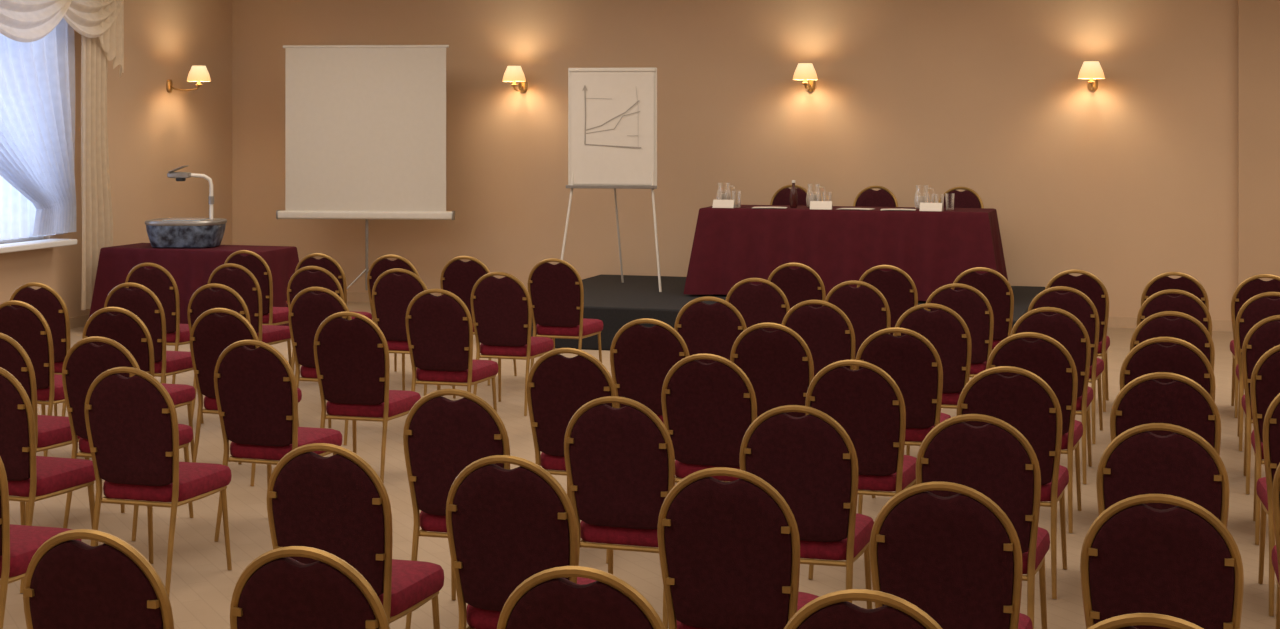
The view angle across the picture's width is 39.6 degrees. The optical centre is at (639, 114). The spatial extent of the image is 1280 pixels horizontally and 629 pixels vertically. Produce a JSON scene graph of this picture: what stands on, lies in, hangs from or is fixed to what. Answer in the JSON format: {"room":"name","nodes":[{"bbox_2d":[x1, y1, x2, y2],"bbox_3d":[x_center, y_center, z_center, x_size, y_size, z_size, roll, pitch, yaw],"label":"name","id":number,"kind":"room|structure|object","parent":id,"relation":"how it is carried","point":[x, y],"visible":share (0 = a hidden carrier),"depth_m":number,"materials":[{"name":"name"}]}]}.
{"room":"conference room","nodes":[
{"label":"conference room","id":0,"kind":"room"},
{"bbox_2d":[0,0,231,317],"bbox_3d":[-7.227,0.200,10.015,0.200,3.500,18.900,0,0,17],"label":"wall","id":1,"kind":"structure","parent":0,"point":[153,131],"depth_m":17.62,"materials":[{"name":"paint"}]},
{"bbox_2d":[0,236,43,242],"bbox_3d":[-5.802,0.030,14.651,0.080,2.160,2.800,0,0,17],"label":"window","id":2,"kind":"structure","parent":1,"relation":"in","point":[38,237],"depth_m":15.69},
{"bbox_2d":[0,239,76,252],"bbox_3d":[-5.606,1.135,14.591,0.310,0.050,2.900,0,0,17],"label":"windowsill","id":3,"kind":"structure","parent":1,"relation":"attached to","point":[45,243],"depth_m":15.42,"materials":[{"name":"white paint"}]},
{"bbox_2d":[0,0,123,309],"bbox_3d":[-5.447,0.241,14.725,0.436,3.018,3.950,0,0,17],"label":"window curtain","id":4,"kind":"object","parent":1,"relation":"hanging from","point":[38,192],"visible":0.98,"depth_m":15.71,"materials":[{"name":"beige fabric"}]},
{"bbox_2d":[81,35,112,309],"bbox_3d":[-4.947,0.275,16.208,0.070,2.950,0.480,0,0,17],"label":"drape","id":5,"kind":"object","parent":4,"relation":"hanging from","point":[97,218],"depth_m":16.13,"materials":[{"name":"beige fabric"}]},
{"bbox_2d":[69,314,88,328],"bbox_3d":[-7.125,1.900,9.973,0.020,0.100,18.880,0,0,17],"label":"baseboard","id":6,"kind":"structure","parent":1,"relation":"attached to","point":[78,321],"depth_m":16.34,"materials":[{"name":"brown wood"}]},
{"bbox_2d":[166,66,210,92],"bbox_3d":[-4.501,-0.357,17.766,0.458,0.265,0.236,0,0,17],"label":"wall sconce","id":7,"kind":"object","parent":1,"relation":"attached to","point":[198,74],"visible":1,"depth_m":17.68,"materials":[{"name":"beige fabric"}]},
{"bbox_2d":[0,302,1276,628],"bbox_3d":[0.157,2.000,7.745,15.650,0.100,19.300,0,0,17],"label":"floor","id":8,"kind":"structure","parent":0,"point":[202,586],"depth_m":8.60,"materials":[{"name":"beige carpet"}]},
{"bbox_2d":[0,300,65,456],"bbox_3d":[-3.345,1.483,10.019,0.426,0.930,0.549,0,0,19],"label":"banquet chair","id":9,"kind":"object","parent":8,"relation":"on","point":[26,325],"visible":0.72,"depth_m":9.77,"materials":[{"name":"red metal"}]},
{"bbox_2d":[9,282,70,416],"bbox_3d":[-3.611,1.483,11.082,0.426,0.930,0.549,0,0,16],"label":"banquet chair","id":10,"kind":"object","parent":8,"relation":"on","point":[45,299],"visible":0.44,"depth_m":10.82,"materials":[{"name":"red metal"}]},
{"bbox_2d":[0,457,80,628],"bbox_3d":[-2.274,1.483,6.256,0.426,0.930,0.549,0,0,15],"label":"banquet chair","id":11,"kind":"object","parent":8,"relation":"on","point":[18,543],"visible":0.7,"depth_m":6.08,"materials":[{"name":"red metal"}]},
{"bbox_2d":[0,333,89,519],"bbox_3d":[-2.966,1.483,8.626,0.426,0.930,0.549,0,0,19],"label":"banquet chair","id":12,"kind":"object","parent":8,"relation":"on","point":[51,432],"visible":0.49,"depth_m":8.36,"materials":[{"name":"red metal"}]},
{"bbox_2d":[0,367,97,592],"bbox_3d":[-2.610,1.483,7.555,0.426,0.930,0.549,0,0,19],"label":"banquet chair","id":13,"kind":"object","parent":8,"relation":"on","point":[31,477],"visible":0.93,"depth_m":7.32,"materials":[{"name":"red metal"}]},
{"bbox_2d":[23,529,173,628],"bbox_3d":[-1.278,1.483,4.624,0.426,0.930,0.549,0,0,17],"label":"banquet chair","id":14,"kind":"object","parent":8,"relation":"on","point":[70,583],"visible":1,"depth_m":4.38,"materials":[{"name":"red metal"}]},
{"bbox_2d":[62,336,193,540],"bbox_3d":[-2.420,1.483,8.438,0.426,0.930,0.549,0,0,16],"label":"banquet chair","id":15,"kind":"object","parent":8,"relation":"on","point":[84,361],"visible":0.52,"depth_m":8.23,"materials":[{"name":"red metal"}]},
{"bbox_2d":[82,307,195,458],"bbox_3d":[-2.724,1.483,9.703,0.426,0.930,0.549,0,0,16],"label":"banquet chair","id":16,"kind":"object","parent":8,"relation":"on","point":[126,328],"visible":0.5,"depth_m":9.45,"materials":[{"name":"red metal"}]},
{"bbox_2d":[104,282,203,423],"bbox_3d":[-3.018,1.483,11.071,0.426,0.930,0.549,0,0,17],"label":"banquet chair","id":17,"kind":"object","parent":8,"relation":"on","point":[141,301],"visible":0.52,"depth_m":10.83,"materials":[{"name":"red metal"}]},
{"bbox_2d":[125,263,189,383],"bbox_3d":[-3.312,1.483,12.531,0.426,0.930,0.549,0,0,18],"label":"banquet chair","id":18,"kind":"object","parent":8,"relation":"on","point":[157,279],"visible":0.48,"depth_m":12.28,"materials":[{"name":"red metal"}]},
{"bbox_2d":[84,367,231,595],"bbox_3d":[-2.008,1.483,7.449,0.426,0.930,0.549,0,0,16],"label":"banquet chair","id":19,"kind":"object","parent":8,"relation":"on","point":[132,422],"visible":1,"depth_m":7.24,"materials":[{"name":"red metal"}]},
{"bbox_2d":[89,243,298,325],"bbox_3d":[-3.966,1.569,16.023,1.804,0.762,0.829,0,0,17],"label":"table","id":20,"kind":"object","parent":8,"relation":"on","point":[191,269],"visible":0.44,"depth_m":15.76,"materials":[{"name":"red fabric"}]},
{"bbox_2d":[145,165,226,247],"bbox_3d":[-4.089,0.820,16.039,0.680,0.733,0.515,0,0,3],"label":"projector","id":21,"kind":"object","parent":20,"relation":"on","point":[162,232],"visible":1,"depth_m":15.82,"materials":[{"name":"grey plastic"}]},
{"bbox_2d":[168,165,187,171],"bbox_3d":[-4.161,0.484,16.043,0.144,0.063,0.140,0,0,3],"label":"mirror","id":22,"kind":"object","parent":21,"relation":"on","point":[183,166],"depth_m":16.00,"materials":[{"name":"grey mirror"}]},
{"bbox_2d":[187,283,250,419],"bbox_3d":[-2.491,1.483,11.011,0.426,0.930,0.549,0,0,17],"label":"banquet chair","id":23,"kind":"object","parent":8,"relation":"on","point":[204,298],"visible":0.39,"depth_m":10.76,"materials":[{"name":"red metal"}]},
{"bbox_2d":[190,308,301,485],"bbox_3d":[-2.129,1.483,9.644,0.426,0.930,0.549,0,0,19],"label":"banquet chair","id":24,"kind":"object","parent":8,"relation":"on","point":[211,333],"visible":0.51,"depth_m":9.44,"materials":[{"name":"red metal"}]},
{"bbox_2d":[208,263,291,365],"bbox_3d":[-2.723,1.483,12.466,0.426,0.930,0.549,0,0,19],"label":"banquet chair","id":25,"kind":"object","parent":8,"relation":"on","point":[240,279],"visible":0.55,"depth_m":12.22,"materials":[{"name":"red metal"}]},
{"bbox_2d":[224,250,300,365],"bbox_3d":[-2.900,1.483,13.664,0.426,0.930,0.549,0,0,18],"label":"banquet chair","id":26,"kind":"object","parent":8,"relation":"on","point":[271,315],"visible":0.43,"depth_m":13.41,"materials":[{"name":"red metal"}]},
{"bbox_2d":[214,340,342,541],"bbox_3d":[-1.682,1.483,8.315,0.426,0.930,0.549,0,0,18],"label":"banquet chair","id":27,"kind":"object","parent":8,"relation":"on","point":[256,394],"visible":0.84,"depth_m":8.11,"materials":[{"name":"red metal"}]},
{"bbox_2d":[230,546,389,628],"bbox_3d":[-0.720,1.483,4.451,0.426,0.930,0.549,0,0,17],"label":"banquet chair","id":28,"kind":"object","parent":8,"relation":"on","point":[276,590],"visible":1,"depth_m":4.20,"materials":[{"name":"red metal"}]},
{"bbox_2d":[287,266,343,372],"bbox_3d":[-2.135,1.483,12.265,0.426,0.930,0.549,0,0,16],"label":"banquet chair","id":29,"kind":"object","parent":8,"relation":"on","point":[302,279],"visible":0.31,"depth_m":12.02,"materials":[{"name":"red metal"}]},
{"bbox_2d":[288,287,351,444],"bbox_3d":[-1.831,1.483,10.802,0.426,0.930,0.549,0,0,19],"label":"banquet chair","id":30,"kind":"object","parent":8,"relation":"on","point":[308,310],"visible":0.58,"depth_m":10.60,"materials":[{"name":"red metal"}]},
{"bbox_2d":[295,253,371,375],"bbox_3d":[-2.298,1.483,13.365,0.426,0.930,0.549,0,0,17],"label":"banquet chair","id":31,"kind":"object","parent":8,"relation":"on","point":[328,263],"visible":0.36,"depth_m":13.10,"materials":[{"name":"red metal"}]},
{"bbox_2d":[267,443,443,628],"bbox_3d":[-0.912,1.483,5.774,0.426,0.930,0.549,0,0,16],"label":"banquet chair","id":32,"kind":"object","parent":8,"relation":"on","point":[338,505],"visible":0.68,"depth_m":5.54,"materials":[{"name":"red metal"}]},
{"bbox_2d":[276,45,454,289],"bbox_3d":[-2.687,0.629,17.693,1.770,2.637,0.704,0,0,5],"label":"projection screen","id":33,"kind":"object","parent":8,"relation":"on","point":[365,125],"visible":0.91,"depth_m":17.52,"materials":[{"name":"fabric"}]},
{"bbox_2d":[314,311,420,483],"bbox_3d":[-1.444,1.483,9.476,0.426,0.930,0.549,0,0,15],"label":"banquet chair","id":34,"kind":"object","parent":8,"relation":"on","point":[352,363],"visible":0.88,"depth_m":9.26,"materials":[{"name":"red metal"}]},
{"bbox_2d":[367,254,418,379],"bbox_3d":[-1.740,1.483,13.239,0.426,0.930,0.549,0,0,16],"label":"banquet chair","id":35,"kind":"object","parent":8,"relation":"on","point":[381,264],"visible":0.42,"depth_m":13.01,"materials":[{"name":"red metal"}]},
{"bbox_2d":[372,268,455,397],"bbox_3d":[-1.528,1.483,12.068,0.426,0.930,0.549,0,0,17],"label":"banquet chair","id":36,"kind":"object","parent":8,"relation":"on","point":[392,293],"visible":0.56,"depth_m":11.86,"materials":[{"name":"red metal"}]},
{"bbox_2d":[405,289,497,411],"bbox_3d":[-1.122,1.483,10.689,0.426,0.930,0.549,0,0,16],"label":"banquet chair","id":37,"kind":"object","parent":8,"relation":"on","point":[439,329],"visible":0.94,"depth_m":10.48,"materials":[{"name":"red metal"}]},
{"bbox_2d":[403,389,509,628],"bbox_3d":[-0.629,1.483,6.872,0.426,0.930,0.549,0,0,15],"label":"banquet chair","id":38,"kind":"object","parent":8,"relation":"on","point":[442,436],"visible":0.66,"depth_m":6.65,"materials":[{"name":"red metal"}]},
{"bbox_2d":[440,256,516,384],"bbox_3d":[-1.184,1.483,13.121,0.426,0.930,0.549,0,0,18],"label":"banquet chair","id":39,"kind":"object","parent":8,"relation":"on","point":[458,277],"visible":0.45,"depth_m":12.89,"materials":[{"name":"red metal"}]},
{"bbox_2d":[470,272,553,415],"bbox_3d":[-0.843,1.483,11.820,0.426,0.930,0.549,0,0,17],"label":"banquet chair","id":40,"kind":"object","parent":8,"relation":"on","point":[501,308],"visible":0.97,"depth_m":11.61,"materials":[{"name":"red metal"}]},
{"bbox_2d":[446,455,595,628],"bbox_3d":[-0.321,1.483,5.577,0.426,0.930,0.549,0,0,18],"label":"banquet chair","id":41,"kind":"object","parent":8,"relation":"on","point":[505,527],"visible":0.77,"depth_m":5.36,"materials":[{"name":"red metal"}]},
{"bbox_2d":[528,258,602,369],"bbox_3d":[-0.534,1.483,12.894,0.426,0.930,0.549,0,0,18],"label":"banquet chair","id":42,"kind":"object","parent":8,"relation":"on","point":[556,292],"visible":0.91,"depth_m":12.69,"materials":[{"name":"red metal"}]},
{"bbox_2d":[527,348,616,562],"bbox_3d":[-0.229,1.483,8.033,0.426,0.930,0.549,0,0,19],"label":"banquet chair","id":43,"kind":"object","parent":8,"relation":"on","point":[558,385],"visible":0.61,"depth_m":7.82,"materials":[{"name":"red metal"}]},
{"bbox_2d":[497,566,664,628],"bbox_3d":[-0.067,1.483,4.269,0.426,0.930,0.549,0,0,16],"label":"banquet chair","id":44,"kind":"object","parent":8,"relation":"on","point":[544,600],"visible":1,"depth_m":4.01,"materials":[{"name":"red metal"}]},
{"bbox_2d":[564,396,674,628],"bbox_3d":[-0.009,1.483,6.693,0.426,0.930,0.549,0,0,18],"label":"banquet chair","id":45,"kind":"object","parent":8,"relation":"on","point":[620,462],"visible":0.8,"depth_m":6.48,"materials":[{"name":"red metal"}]},
{"bbox_2d":[610,318,689,478],"bbox_3d":[0.118,1.483,9.159,0.426,0.930,0.549,0,0,18],"label":"banquet chair","id":46,"kind":"object","parent":8,"relation":"on","point":[641,357],"visible":0.59,"depth_m":8.94,"materials":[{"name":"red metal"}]},
{"bbox_2d":[661,353,756,482],"bbox_3d":[0.363,1.483,7.846,0.426,0.930,0.549,0,0,18],"label":"banquet chair","id":47,"kind":"object","parent":8,"relation":"on","point":[708,410],"visible":0.77,"depth_m":7.63,"materials":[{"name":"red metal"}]},
{"bbox_2d":[674,296,746,363],"bbox_3d":[0.457,1.483,10.241,0.426,0.930,0.549,0,0,15],"label":"banquet chair","id":48,"kind":"object","parent":8,"relation":"on","point":[714,328],"visible":0.49,"depth_m":10.00,"materials":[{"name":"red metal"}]},
{"bbox_2d":[657,467,818,628],"bbox_3d":[0.316,1.483,5.395,0.426,0.930,0.549,0,0,16],"label":"banquet chair","id":49,"kind":"object","parent":8,"relation":"on","point":[729,552],"visible":0.94,"depth_m":5.17,"materials":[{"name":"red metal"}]},
{"bbox_2d":[725,278,789,331],"bbox_3d":[0.803,1.483,11.382,0.426,0.930,0.549,0,0,18],"label":"banquet chair","id":50,"kind":"object","parent":8,"relation":"on","point":[765,302],"visible":0.4,"depth_m":11.13,"materials":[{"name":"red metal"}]},
{"bbox_2d":[730,323,813,417],"bbox_3d":[0.720,1.483,8.978,0.426,0.930,0.549,0,0,19],"label":"banquet chair","id":51,"kind":"object","parent":8,"relation":"on","point":[778,364],"visible":0.56,"depth_m":8.74,"materials":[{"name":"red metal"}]},
{"bbox_2d":[531,274,1044,349],"bbox_3d":[1.260,1.770,15.760,4.350,0.360,2.870,0,0,17],"label":"stage platform","id":52,"kind":"object","parent":8,"relation":"on","point":[607,299],"visible":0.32,"depth_m":15.09,"materials":[{"name":"carpet"}]},
{"bbox_2d":[561,67,661,291],"bbox_3d":[-0.223,0.577,16.437,0.963,2.018,0.861,0,0,8],"label":"easel","id":53,"kind":"object","parent":52,"relation":"on","point":[612,112],"visible":0.99,"depth_m":16.21,"materials":[{"name":"white paper"}]},
{"bbox_2d":[566,185,657,188],"bbox_3d":[-0.257,0.653,16.195,0.840,0.030,0.068,0,0,8],"label":"tray","id":54,"kind":"object","parent":53,"relation":"on","point":[567,186],"depth_m":16.15,"materials":[{"name":"grey metal"}]},
{"bbox_2d":[770,185,809,205],"bbox_3d":[1.361,1.121,16.515,0.426,0.930,0.549,0,0,17],"label":"banquet chair","id":55,"kind":"object","parent":52,"relation":"on","point":[781,196],"visible":0.27,"depth_m":16.73,"materials":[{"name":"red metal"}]},
{"bbox_2d":[683,205,1007,300],"bbox_3d":[1.819,1.204,15.630,2.768,0.772,0.923,0,0,17],"label":"head table","id":56,"kind":"object","parent":52,"relation":"on","point":[730,246],"visible":0.75,"depth_m":15.30,"materials":[{"name":"red fabric"}]},
{"bbox_2d":[712,200,734,207],"bbox_3d":[0.737,0.782,15.675,0.190,0.072,0.060,0,0,17],"label":"name card","id":57,"kind":"object","parent":56,"relation":"on","point":[716,203],"visible":1,"depth_m":15.66,"materials":[{"name":"paper"}]},
{"bbox_2d":[716,183,734,199],"bbox_3d":[0.763,0.714,15.994,0.136,0.205,0.162,0,0,-40],"label":"water jug","id":58,"kind":"object","parent":56,"relation":"on","point":[722,195],"visible":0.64,"depth_m":15.97,"materials":[{"name":"clear glass"}]},
{"bbox_2d":[790,180,796,207],"bbox_3d":[1.356,0.696,15.715,0.066,0.240,0.066,0,0,17],"label":"bottle","id":59,"kind":"object","parent":56,"relation":"on","point":[793,193],"visible":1,"depth_m":15.69,"materials":[{"name":"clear glass"}]},
{"bbox_2d":[806,184,825,206],"bbox_3d":[1.547,0.714,15.753,0.136,0.205,0.162,0,0,-40],"label":"water jug","id":60,"kind":"object","parent":56,"relation":"on","point":[815,197],"visible":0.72,"depth_m":15.73,"materials":[{"name":"clear glass"}]},
{"bbox_2d":[810,201,831,209],"bbox_3d":[1.569,0.782,15.419,0.190,0.072,0.060,0,0,12],"label":"name card","id":61,"kind":"object","parent":56,"relation":"on","point":[814,205],"visible":1,"depth_m":15.40,"materials":[{"name":"paper"}]},
{"bbox_2d":[836,208,872,209],"bbox_3d":[1.863,0.812,15.392,0.297,0.006,0.210,0,0,23],"label":"paper sheet","id":62,"kind":"object","parent":56,"relation":"on","point":[839,208],"visible":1,"depth_m":15.36,"materials":[{"name":"white paper"}]},
{"bbox_2d":[881,209,915,210],"bbox_3d":[2.217,0.812,15.283,0.297,0.006,0.210,0,0,10],"label":"paper sheet","id":63,"kind":"object","parent":56,"relation":"on","point":[881,209],"visible":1,"depth_m":15.24,"materials":[{"name":"white paper"}]},
{"bbox_2d":[914,185,934,208],"bbox_3d":[2.459,0.714,15.452,0.136,0.205,0.162,0,0,-40],"label":"water jug","id":64,"kind":"object","parent":56,"relation":"on","point":[918,199],"visible":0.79,"depth_m":15.43,"materials":[{"name":"clear glass"}]},
{"bbox_2d":[919,203,942,211],"bbox_3d":[2.477,0.782,15.140,0.190,0.072,0.060,0,0,21],"label":"name card","id":65,"kind":"object","parent":56,"relation":"on","point":[923,206],"visible":1,"depth_m":15.12,"materials":[{"name":"paper"}]},
{"bbox_2d":[853,186,897,206],"bbox_3d":[2.116,1.121,16.283,0.426,0.930,0.549,0,0,17],"label":"banquet chair","id":66,"kind":"object","parent":52,"relation":"on","point":[868,197],"visible":0.36,"depth_m":16.48,"materials":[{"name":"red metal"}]},
{"bbox_2d":[938,187,983,207],"bbox_3d":[2.862,1.121,16.054,0.426,0.930,0.549,0,0,17],"label":"banquet chair","id":67,"kind":"object","parent":52,"relation":"on","point":[968,198],"visible":0.3,"depth_m":16.25,"materials":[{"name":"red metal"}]},
{"bbox_2d":[768,263,825,308],"bbox_3d":[1.145,1.483,12.519,0.426,0.930,0.549,0,0,18],"label":"banquet chair","id":68,"kind":"object","parent":8,"relation":"on","point":[801,284],"visible":0.41,"depth_m":12.27,"materials":[{"name":"red fabric"}]},
{"bbox_2d":[739,405,873,608],"bbox_3d":[0.619,1.483,6.501,0.426,0.930,0.549,0,0,16],"label":"banquet chair","id":69,"kind":"object","parent":8,"relation":"on","point":[810,460],"visible":0.74,"depth_m":6.27,"materials":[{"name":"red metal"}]},
{"bbox_2d":[781,300,854,375],"bbox_3d":[1.054,1.483,10.059,0.426,0.930,0.549,0,0,19],"label":"banquet chair","id":70,"kind":"object","parent":8,"relation":"on","point":[827,331],"visible":0.41,"depth_m":9.81,"materials":[{"name":"red fabric"}]},
{"bbox_2d":[823,280,890,369],"bbox_3d":[1.409,1.483,11.200,0.426,0.930,0.549,0,0,19],"label":"banquet chair","id":71,"kind":"object","parent":8,"relation":"on","point":[865,306],"visible":0.41,"depth_m":10.95,"materials":[{"name":"red fabric"}]},
{"bbox_2d":[805,360,916,578],"bbox_3d":[0.967,1.483,7.657,0.426,0.930,0.549,0,0,18],"label":"banquet chair","id":72,"kind":"object","parent":8,"relation":"on","point":[869,405],"visible":0.7,"depth_m":7.42,"materials":[{"name":"red fabric"}]},
{"bbox_2d":[784,589,941,628],"bbox_3d":[0.565,1.483,4.068,0.426,0.930,0.549,0,0,18],"label":"banquet chair","id":73,"kind":"object","parent":8,"relation":"on","point":[834,610],"visible":1,"depth_m":3.82,"materials":[{"name":"gold metal"}]},
{"bbox_2d":[857,265,917,334],"bbox_3d":[1.753,1.483,12.335,0.426,0.930,0.549,0,0,19],"label":"banquet chair","id":74,"kind":"object","parent":8,"relation":"on","point":[898,288],"visible":0.36,"depth_m":12.08,"materials":[{"name":"red fabric"}]},
{"bbox_2d":[855,327,950,513],"bbox_3d":[1.305,1.483,8.781,0.426,0.930,0.549,0,0,16],"label":"banquet chair","id":75,"kind":"object","parent":8,"relation":"on","point":[911,360],"visible":0.56,"depth_m":8.54,"materials":[{"name":"red fabric"}]},
{"bbox_2d":[893,303,971,455],"bbox_3d":[1.646,1.483,9.877,0.426,0.930,0.549,0,0,16],"label":"banquet chair","id":76,"kind":"object","parent":8,"relation":"on","point":[946,330],"visible":0.52,"depth_m":9.63,"materials":[{"name":"red fabric"}]},
{"bbox_2d":[869,482,1032,628],"bbox_3d":[0.917,1.483,5.194,0.426,0.930,0.549,0,0,17],"label":"banquet chair","id":77,"kind":"object","parent":8,"relation":"on","point":[957,558],"visible":0.91,"depth_m":4.96,"materials":[{"name":"red fabric"}]},
{"bbox_2d":[924,283,993,377],"bbox_3d":[1.992,1.483,11.017,0.426,0.930,0.549,0,0,16],"label":"banquet chair","id":78,"kind":"object","parent":8,"relation":"on","point":[974,308],"visible":0.46,"depth_m":10.77,"materials":[{"name":"red fabric"}]},
{"bbox_2d":[951,267,1013,349],"bbox_3d":[2.349,1.483,12.154,0.426,0.930,0.549,0,0,15],"label":"banquet chair","id":79,"kind":"object","parent":8,"relation":"on","point":[993,285],"visible":0.41,"depth_m":11.90,"materials":[{"name":"red fabric"}]},
{"bbox_2d":[916,414,1049,628],"bbox_3d":[1.224,1.483,6.313,0.426,0.930,0.549,0,0,17],"label":"banquet chair","id":80,"kind":"object","parent":8,"relation":"on","point":[994,459],"visible":0.62,"depth_m":6.07,"materials":[{"name":"red fabric"}]},
{"bbox_2d":[956,366,1068,598],"bbox_3d":[1.570,1.483,7.465,0.426,0.930,0.549,0,0,17],"label":"banquet chair","id":81,"kind":"object","parent":8,"relation":"on","point":[1024,401],"visible":0.64,"depth_m":7.22,"materials":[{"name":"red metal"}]},
{"bbox_2d":[986,332,1082,532],"bbox_3d":[1.911,1.483,8.596,0.426,0.930,0.549,0,0,18],"label":"banquet chair","id":82,"kind":"object","parent":8,"relation":"on","point":[1047,358],"visible":0.52,"depth_m":8.34,"materials":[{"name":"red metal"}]},
{"bbox_2d":[1010,307,1092,483],"bbox_3d":[2.245,1.483,9.693,0.426,0.930,0.549,0,0,17],"label":"banquet chair","id":83,"kind":"object","parent":8,"relation":"on","point":[1063,326],"visible":0.49,"depth_m":9.44,"materials":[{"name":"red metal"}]},
{"bbox_2d":[1027,286,1103,443],"bbox_3d":[2.595,1.483,10.835,0.426,0.930,0.549,0,0,19],"label":"banquet chair","id":84,"kind":"object","parent":8,"relation":"on","point":[1075,302],"visible":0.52,"depth_m":10.58,"materials":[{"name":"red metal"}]},
{"bbox_2d":[1045,269,1109,411],"bbox_3d":[2.943,1.483,11.979,0.426,0.930,0.549,0,0,16],"label":"banquet chair","id":85,"kind":"object","parent":8,"relation":"on","point":[1087,283],"visible":0.45,"depth_m":11.72,"materials":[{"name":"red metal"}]},
{"bbox_2d":[1087,613,1202,628],"bbox_3d":[1.130,1.483,3.884,0.426,0.930,0.549,0,0,18],"label":"banquet chair","id":86,"kind":"object","parent":8,"relation":"on","point":[1126,621],"visible":1,"depth_m":3.63,"materials":[{"name":"gold metal"}]},
{"bbox_2d":[1080,494,1243,628],"bbox_3d":[1.481,1.483,5.031,0.426,0.930,0.549,0,0,18],"label":"banquet chair","id":87,"kind":"object","parent":8,"relation":"on","point":[1181,561],"visible":0.97,"depth_m":4.79,"materials":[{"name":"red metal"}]},
{"bbox_2d":[1096,423,1228,527],"bbox_3d":[1.807,1.483,6.132,0.426,0.930,0.549,0,0,18],"label":"banquet chair","id":88,"kind":"object","parent":8,"relation":"on","point":[1138,461],"visible":0.51,"depth_m":5.89,"materials":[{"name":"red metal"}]},
{"bbox_2d":[1110,372,1220,455],"bbox_3d":[2.158,1.483,7.295,0.426,0.930,0.549,0,0,18],"label":"banquet chair","id":89,"kind":"object","parent":8,"relation":"on","point":[1183,402],"visible":0.36,"depth_m":7.04,"materials":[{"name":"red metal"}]},
{"bbox_2d":[1119,337,1215,401],"bbox_3d":[2.503,1.483,8.419,0.426,0.930,0.549,0,0,19],"label":"banquet chair","id":90,"kind":"object","parent":8,"relation":"on","point":[1183,358],"visible":0.27,"depth_m":8.17,"materials":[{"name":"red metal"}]},
{"bbox_2d":[1130,311,1214,370],"bbox_3d":[2.844,1.483,9.492,0.426,0.930,0.549,0,0,18],"label":"banquet chair","id":91,"kind":"object","parent":8,"relation":"on","point":[1188,328],"visible":0.34,"depth_m":9.23,"materials":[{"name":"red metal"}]},
{"bbox_2d":[1137,289,1211,336],"bbox_3d":[3.203,1.483,10.651,0.426,0.930,0.549,0,0,18],"label":"banquet chair","id":92,"kind":"object","parent":8,"relation":"on","point":[1188,303],"visible":0.34,"depth_m":10.39,"materials":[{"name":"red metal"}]},
{"bbox_2d":[1141,272,1208,310],"bbox_3d":[3.547,1.483,11.804,0.426,0.930,0.549,0,0,17],"label":"banquet chair","id":93,"kind":"object","parent":8,"relation":"on","point":[1187,283],"visible":0.25,"depth_m":11.55,"materials":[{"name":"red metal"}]},
{"bbox_2d":[1230,274,1279,417],"bbox_3d":[4.082,1.483,11.639,0.426,0.930,0.549,0,0,17],"label":"banquet chair","id":94,"kind":"object","parent":8,"relation":"on","point":[1252,286],"visible":0.45,"depth_m":11.44,"materials":[{"name":"gold metal"}]},
{"bbox_2d":[1235,292,1279,450],"bbox_3d":[3.734,1.483,10.499,0.426,0.930,0.549,0,0,19],"label":"banquet chair","id":95,"kind":"object","parent":8,"relation":"on","point":[1259,307],"visible":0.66,"depth_m":10.31,"materials":[{"name":"gold metal"}]},
{"bbox_2d":[1241,315,1279,493],"bbox_3d":[3.375,1.483,9.328,0.426,0.930,0.549,0,0,18],"label":"banquet chair","id":96,"kind":"object","parent":8,"relation":"on","point":[1264,335],"visible":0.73,"depth_m":9.15,"materials":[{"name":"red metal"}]},
{"bbox_2d":[1250,345,1279,544],"bbox_3d":[3.053,1.483,8.251,0.426,0.930,0.549,0,0,19],"label":"banquet chair","id":97,"kind":"object","parent":8,"relation":"on","point":[1265,377],"visible":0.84,"depth_m":8.08,"materials":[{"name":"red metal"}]},
{"bbox_2d":[1256,393,1279,615],"bbox_3d":[2.700,1.483,7.119,0.426,0.930,0.549,0,0,16],"label":"banquet chair","id":98,"kind":"object","parent":8,"relation":"on","point":[1271,424],"visible":0.82,"depth_m":6.96,"materials":[{"name":"gold metal"}]},
{"bbox_2d":[1271,463,1279,628],"bbox_3d":[2.341,1.483,5.967,0.426,0.930,0.549,0,0,19],"label":"banquet chair","id":99,"kind":"object","parent":8,"relation":"on","point":[1275,556],"visible":1,"depth_m":5.83,"materials":[{"name":"gold metal"}]},
{"bbox_2d":[232,0,1237,319],"bbox_3d":[2.962,0.200,16.874,15.650,3.500,0.200,0,0,17],"label":"wall","id":100,"kind":"structure","parent":0,"point":[1130,181],"depth_m":17.18,"materials":[{"name":"paint"}]},
{"bbox_2d":[502,66,527,92],"bbox_3d":[-1.238,-0.357,17.863,0.236,0.265,0.378,0,0,17],"label":"wall sconce","id":101,"kind":"object","parent":100,"relation":"attached to","point":[514,74],"visible":1,"depth_m":17.73,"materials":[{"name":"beige fabric"}]},
{"bbox_2d":[347,292,1232,331],"bbox_3d":[0.512,1.900,17.512,10.190,0.100,0.020,0,0,17],"label":"baseboard","id":102,"kind":"structure","parent":100,"relation":"attached to","point":[1113,322],"depth_m":16.30,"materials":[{"name":"beige wood"}]},
{"bbox_2d":[793,63,817,91],"bbox_3d":[1.592,-0.357,16.993,0.236,0.265,0.378,0,0,17],"label":"wall sconce","id":103,"kind":"object","parent":100,"relation":"attached to","point":[806,72],"visible":1,"depth_m":16.86,"materials":[{"name":"beige fabric"}]},
{"bbox_2d":[1078,61,1104,90],"bbox_3d":[4.115,-0.352,16.218,0.236,0.265,0.378,0,0,17],"label":"wall sconce","id":104,"kind":"object","parent":100,"relation":"attached to","point":[1092,71],"visible":1,"depth_m":16.08,"materials":[{"name":"beige fabric"}]},
{"bbox_2d":[1238,0,1279,285],"bbox_3d":[7.786,0.200,15.225,5.060,3.500,0.120,0,0,17],"label":"wall","id":105,"kind":"structure","parent":0,"point":[1258,20],"depth_m":15.86,"materials":[{"name":"paint"}]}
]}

